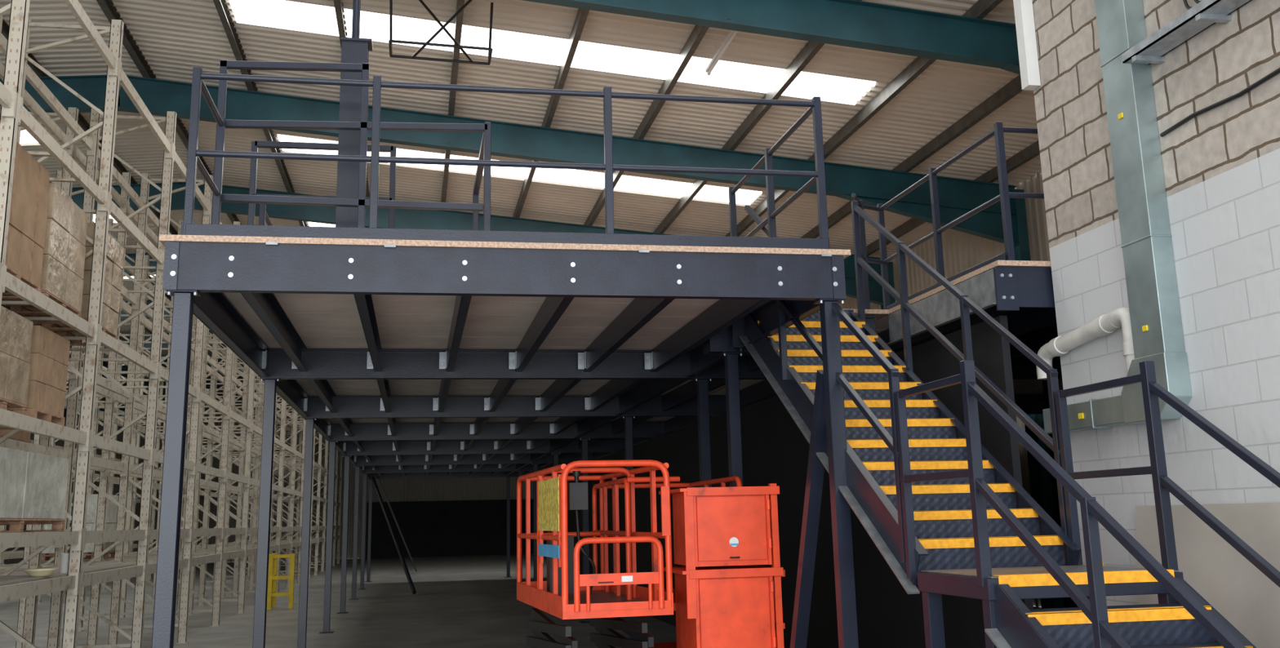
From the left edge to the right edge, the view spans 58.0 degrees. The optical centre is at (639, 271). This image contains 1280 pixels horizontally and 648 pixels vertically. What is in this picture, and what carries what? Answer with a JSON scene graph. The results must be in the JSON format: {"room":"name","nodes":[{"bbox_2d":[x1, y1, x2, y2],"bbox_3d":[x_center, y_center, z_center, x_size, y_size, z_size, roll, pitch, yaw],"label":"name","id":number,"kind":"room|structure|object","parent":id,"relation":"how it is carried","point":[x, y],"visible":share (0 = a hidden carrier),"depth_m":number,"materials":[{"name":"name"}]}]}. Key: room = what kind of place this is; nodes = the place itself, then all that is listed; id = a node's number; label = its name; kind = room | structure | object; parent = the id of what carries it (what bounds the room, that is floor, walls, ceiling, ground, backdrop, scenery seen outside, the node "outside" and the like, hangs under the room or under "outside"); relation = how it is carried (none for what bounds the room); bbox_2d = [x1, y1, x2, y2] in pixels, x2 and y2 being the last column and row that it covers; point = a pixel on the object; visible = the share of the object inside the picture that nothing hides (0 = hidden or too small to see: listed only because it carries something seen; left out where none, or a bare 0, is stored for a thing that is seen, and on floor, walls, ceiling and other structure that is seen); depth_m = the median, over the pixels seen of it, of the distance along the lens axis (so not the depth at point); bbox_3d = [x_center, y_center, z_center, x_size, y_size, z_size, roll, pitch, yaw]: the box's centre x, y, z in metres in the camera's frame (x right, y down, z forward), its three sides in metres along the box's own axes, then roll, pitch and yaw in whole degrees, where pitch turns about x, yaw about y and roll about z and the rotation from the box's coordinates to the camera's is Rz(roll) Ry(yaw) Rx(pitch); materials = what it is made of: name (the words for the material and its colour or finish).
{"room":"warehouse","nodes":[
{"label":"warehouse","id":0,"kind":"room"},
{"bbox_2d":[3,399,533,564],"bbox_3d":[-16.651,10.511,61.380,31.890,9.300,0.035,1,-12,-11],"label":"wall","id":1,"kind":"structure","parent":0,"point":[462,488],"depth_m":61.40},
{"bbox_2d":[365,498,547,558],"bbox_3d":[-7.752,13.759,62.222,13.600,2.900,0.200,1,-12,-11],"label":"wall","id":2,"kind":"structure","parent":0,"point":[446,528],"depth_m":61.64,"materials":[{"name":"black paint"}]},
{"bbox_2d":[0,0,1041,400],"bbox_3d":[-10.401,-0.406,29.017,31.700,1.432,69.000,1,-12,-11],"label":"ceiling","id":3,"kind":"structure","parent":0,"point":[626,54],"depth_m":18.56,"materials":[{"name":"beige metal"}]},
{"bbox_2d":[388,0,493,65],"bbox_3d":[-2.606,-3.269,15.165,1.336,0.750,0.930,1,-12,-11],"label":"frame","id":4,"kind":"object","parent":3,"relation":"hanging from","point":[391,41],"visible":1,"depth_m":15.21,"materials":[{"name":"black metal"}]},
{"bbox_2d":[1,0,1039,395],"bbox_3d":[-10.000,-0.302,29.072,29.277,1.477,69.000,1,-12,-11],"label":"roof","id":5,"kind":"structure","parent":3,"relation":"attached to","point":[981,8],"depth_m":18.54,"materials":[{"name":"metal"}]},
{"bbox_2d":[705,30,737,75],"bbox_3d":[1.175,-3.223,15.678,0.080,0.372,2.100,1,-12,-11],"label":"light","id":6,"kind":"object","parent":3,"relation":"attached to","point":[731,34],"visible":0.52,"depth_m":15.92,"materials":[{"name":"white paint"}]},
{"bbox_2d":[0,554,1041,647],"bbox_3d":[-10.210,7.868,27.247,31.700,0.100,69.000,1,-12,-11],"label":"floor","id":7,"kind":"structure","parent":0,"point":[459,602],"depth_m":23.00,"materials":[{"name":"concrete"}]},
{"bbox_2d":[0,340,164,604],"bbox_3d":[-14.334,3.251,23.392,1.160,7.500,37.340,1,-12,-11],"label":"rack","id":8,"kind":"object","parent":7,"relation":"on","point":[12,554],"visible":0.13,"depth_m":35.98,"materials":[{"name":"grey metal"}]},
{"bbox_2d":[0,15,302,647],"bbox_3d":[-11.215,4.626,30.156,1.160,7.500,49.740,1,-12,-11],"label":"rack","id":9,"kind":"object","parent":7,"relation":"on","point":[28,606],"visible":0.22,"depth_m":21.17,"materials":[{"name":"grey metal"}]},
{"bbox_2d":[0,426,31,443],"bbox_3d":[-8.044,1.530,13.685,0.870,1.018,2.500,1,-12,-11],"label":"load","id":10,"kind":"object","parent":9,"relation":"on","point":[22,436],"visible":0.1,"depth_m":14.47,"materials":[{"name":"brown cardboard"}]},
{"bbox_2d":[40,493,118,561],"bbox_3d":[-9.053,4.151,18.750,0.870,1.018,1.300,1,-12,-11],"label":"load","id":11,"kind":"object","parent":9,"relation":"on","point":[112,508],"visible":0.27,"depth_m":18.26,"materials":[{"name":"grey plastic"}]},
{"bbox_2d":[0,0,342,647],"bbox_3d":[-9.938,4.649,30.398,1.160,7.500,49.740,1,-12,-11],"label":"rack","id":12,"kind":"object","parent":7,"relation":"on","point":[13,115],"visible":0.7,"depth_m":15.34,"materials":[{"name":"grey metal"}]},
{"bbox_2d":[0,305,33,415],"bbox_3d":[-6.064,0.793,10.219,0.900,0.918,1.200,1,-12,-11],"label":"load","id":13,"kind":"object","parent":12,"relation":"on","point":[15,330],"visible":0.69,"depth_m":10.47,"materials":[{"name":"brown cardboard"}]},
{"bbox_2d":[1,141,49,299],"bbox_3d":[-6.103,-0.491,10.544,0.900,1.268,1.300,1,-12,-11],"label":"load","id":14,"kind":"object","parent":12,"relation":"on","point":[27,227],"visible":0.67,"depth_m":10.74,"materials":[{"name":"brown cardboard"}]},
{"bbox_2d":[0,573,65,585],"bbox_3d":[-6.126,2.833,10.517,0.900,0.018,2.850,1,-12,-11],"label":"shelf board","id":15,"kind":"object","parent":12,"relation":"on","point":[4,580],"visible":1,"depth_m":11.11,"materials":[{"name":"brown wood"}]},
{"bbox_2d":[22,568,57,577],"bbox_3d":[-5.888,2.955,11.343,0.320,0.075,0.320,1,-12,-11],"label":"plastic bowl","id":16,"kind":"object","parent":15,"relation":"on","point":[37,572],"visible":1,"depth_m":11.26,"materials":[{"name":"beige plastic"}]},
{"bbox_2d":[59,552,69,573],"bbox_3d":[-6.082,3.088,12.245,0.120,0.205,0.120,1,-12,-11],"label":"tub","id":17,"kind":"object","parent":15,"relation":"on","point":[64,557],"visible":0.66,"depth_m":12.20,"materials":[{"name":"plastic"}]},
{"bbox_2d":[0,446,69,533],"bbox_3d":[-6.178,2.046,10.704,0.900,0.738,2.700,1,-12,-11],"label":"load","id":18,"kind":"object","parent":12,"relation":"on","point":[33,486],"visible":1,"depth_m":10.98,"materials":[{"name":"grey plastic"}]},
{"bbox_2d":[0,325,70,429],"bbox_3d":[-6.306,1.066,11.466,0.900,0.918,1.000,1,-12,-11],"label":"load","id":19,"kind":"object","parent":12,"relation":"on","point":[50,352],"visible":0.44,"depth_m":11.41,"materials":[{"name":"brown cardboard"}]},
{"bbox_2d":[1,182,88,324],"bbox_3d":[-6.368,-0.168,11.906,0.900,1.218,1.250,1,-12,-11],"label":"load","id":20,"kind":"object","parent":12,"relation":"on","point":[64,249],"visible":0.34,"depth_m":11.85,"materials":[{"name":"brown cardboard"}]},
{"bbox_2d":[0,564,134,575],"bbox_3d":[-6.694,3.474,13.449,0.900,0.017,2.840,1,-12,-11],"label":"shelf board","id":21,"kind":"object","parent":12,"relation":"on","point":[86,569],"visible":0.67,"depth_m":13.54,"materials":[{"name":"brown wood"}]},
{"bbox_2d":[33,222,124,346],"bbox_3d":[-6.666,0.167,13.442,0.900,1.218,1.250,1,-12,-11],"label":"load","id":22,"kind":"object","parent":12,"relation":"on","point":[115,251],"visible":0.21,"depth_m":13.58,"materials":[{"name":"brown cardboard"}]},
{"bbox_2d":[266,553,295,609],"bbox_3d":[-7.800,6.746,25.250,0.540,1.150,0.890,1,-12,-11],"label":"barrier","id":23,"kind":"object","parent":7,"relation":"on","point":[272,594],"visible":0.97,"depth_m":24.86,"materials":[{"name":"yellow metal"}]},
{"bbox_2d":[0,0,1063,608],"bbox_3d":[-10.572,3.769,29.526,31.190,8.883,61.267,1,-12,-11],"label":"roof beams","id":24,"kind":"structure","parent":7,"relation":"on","point":[855,24],"depth_m":19.54,"materials":[{"name":"teal metal"}]},
{"bbox_2d":[516,459,673,647],"bbox_3d":[-0.426,2.642,9.217,0.816,2.134,2.333,2,-12,-14],"label":"scissor lift","id":25,"kind":"object","parent":7,"relation":"on","point":[566,594],"visible":0.94,"depth_m":8.69,"materials":[{"name":"orange paint"}]},
{"bbox_2d":[151,234,1077,647],"bbox_3d":[-0.419,5.458,25.504,12.000,3.480,37.018,1,-12,-11],"label":"platform","id":26,"kind":"object","parent":7,"relation":"on","point":[411,358],"visible":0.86,"depth_m":9.87,"materials":[{"name":"metal"}]},
{"bbox_2d":[210,59,491,231],"bbox_3d":[-2.236,-0.576,9.250,1.960,1.598,1.810,1,-12,-11],"label":"gate","id":27,"kind":"object","parent":26,"relation":"on","point":[363,202],"visible":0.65,"depth_m":8.47,"materials":[{"name":"metal"}]},
{"bbox_2d":[335,0,373,227],"bbox_3d":[-2.250,-2.342,9.247,0.240,5.051,0.200,1,-12,-11],"label":"stanchion","id":28,"kind":"object","parent":26,"relation":"on","point":[354,50],"visible":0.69,"depth_m":8.90,"materials":[{"name":"metal"}]},
{"bbox_2d":[181,66,1044,309],"bbox_3d":[-1.026,0.873,14.958,6.490,1.100,14.995,1,-12,-11],"label":"guard railing","id":29,"kind":"object","parent":26,"relation":"on","point":[188,227],"visible":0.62,"depth_m":7.68,"materials":[{"name":"metal"}]},
{"bbox_2d":[591,475,785,647],"bbox_3d":[0.327,2.758,9.620,1.062,2.042,2.646,1,-12,-11],"label":"scissor lift","id":30,"kind":"object","parent":7,"relation":"on","point":[723,597],"visible":0.94,"depth_m":8.52,"materials":[{"name":"metal"}]},
{"bbox_2d":[739,200,1279,647],"bbox_3d":[1.988,0.950,6.823,1.135,4.486,6.217,1,-12,-11],"label":"staircase","id":31,"kind":"structure","parent":7,"relation":"on","point":[944,515],"depth_m":6.61,"materials":[{"name":"metal"}]},
{"bbox_2d":[1135,502,1279,647],"bbox_3d":[3.177,2.145,6.299,0.193,1.720,1.500,1,-12,-11],"label":"leaning board","id":32,"kind":"object","parent":7,"relation":"on","point":[1249,600],"visible":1,"depth_m":6.31,"materials":[{"name":"brown wood"}]},
{"bbox_2d":[547,315,1033,647],"bbox_3d":[-0.127,4.996,22.563,0.060,3.100,30.150,1,-12,-11],"label":"wall partition","id":33,"kind":"structure","parent":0,"point":[775,450],"depth_m":11.98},
{"bbox_2d":[838,172,1078,607],"bbox_3d":[5.278,4.290,31.080,0.035,7.800,69.090,1,-12,-11],"label":"wall","id":34,"kind":"structure","parent":0,"point":[962,251],"depth_m":23.61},
{"bbox_2d":[1031,0,1279,605],"bbox_3d":[7.070,-1.784,3.120,6.100,7.900,12.200,1,-12,-11],"label":"wall","id":35,"kind":"structure","parent":0,"point":[1221,166],"depth_m":6.80,"materials":[{"name":"concrete"}]},
{"bbox_2d":[1013,0,1040,90],"bbox_3d":[2.848,-2.747,8.804,0.095,2.850,0.100,1,-12,-11],"label":"trim","id":36,"kind":"structure","parent":35,"relation":"attached to","point":[1023,9],"depth_m":8.54,"materials":[{"name":"white paint"}]},
{"bbox_2d":[1035,306,1134,379],"bbox_3d":[2.979,0.584,7.711,0.128,0.534,1.179,1,-12,-11],"label":"pipe","id":37,"kind":"object","parent":35,"relation":"attached to","point":[1104,325],"visible":0.71,"depth_m":7.55,"materials":[{"name":"white plastic"}]},
{"bbox_2d":[1042,0,1191,433],"bbox_3d":[2.963,-1.635,7.963,0.151,5.380,1.430,1,-12,-11],"label":"duct","id":38,"kind":"object","parent":35,"relation":"attached to","point":[1155,317],"visible":0.86,"depth_m":7.09,"materials":[{"name":"metal"}]},
{"bbox_2d":[1121,0,1252,64],"bbox_3d":[3.273,-1.515,6.195,0.198,0.090,2.030,1,-12,-11],"label":"cable tray","id":39,"kind":"object","parent":35,"relation":"attached to","point":[1152,50],"visible":1,"depth_m":6.69,"materials":[{"name":"metal"}]},
{"bbox_2d":[1182,0,1201,9],"bbox_3d":[3.269,-1.809,6.373,0.151,0.619,1.050,1,-12,-11],"label":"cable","id":40,"kind":"object","parent":35,"relation":"attached to","point":[1197,2],"visible":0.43,"depth_m":6.74,"materials":[{"name":"grey plastic"}]},
{"bbox_2d":[1160,67,1279,137],"bbox_3d":[3.370,-1.057,6.098,0.024,0.051,2.001,1,-12,-11],"label":"cable","id":41,"kind":"object","parent":35,"relation":"attached to","point":[1276,72],"visible":1,"depth_m":6.51,"materials":[{"name":"black plastic"}]}
]}

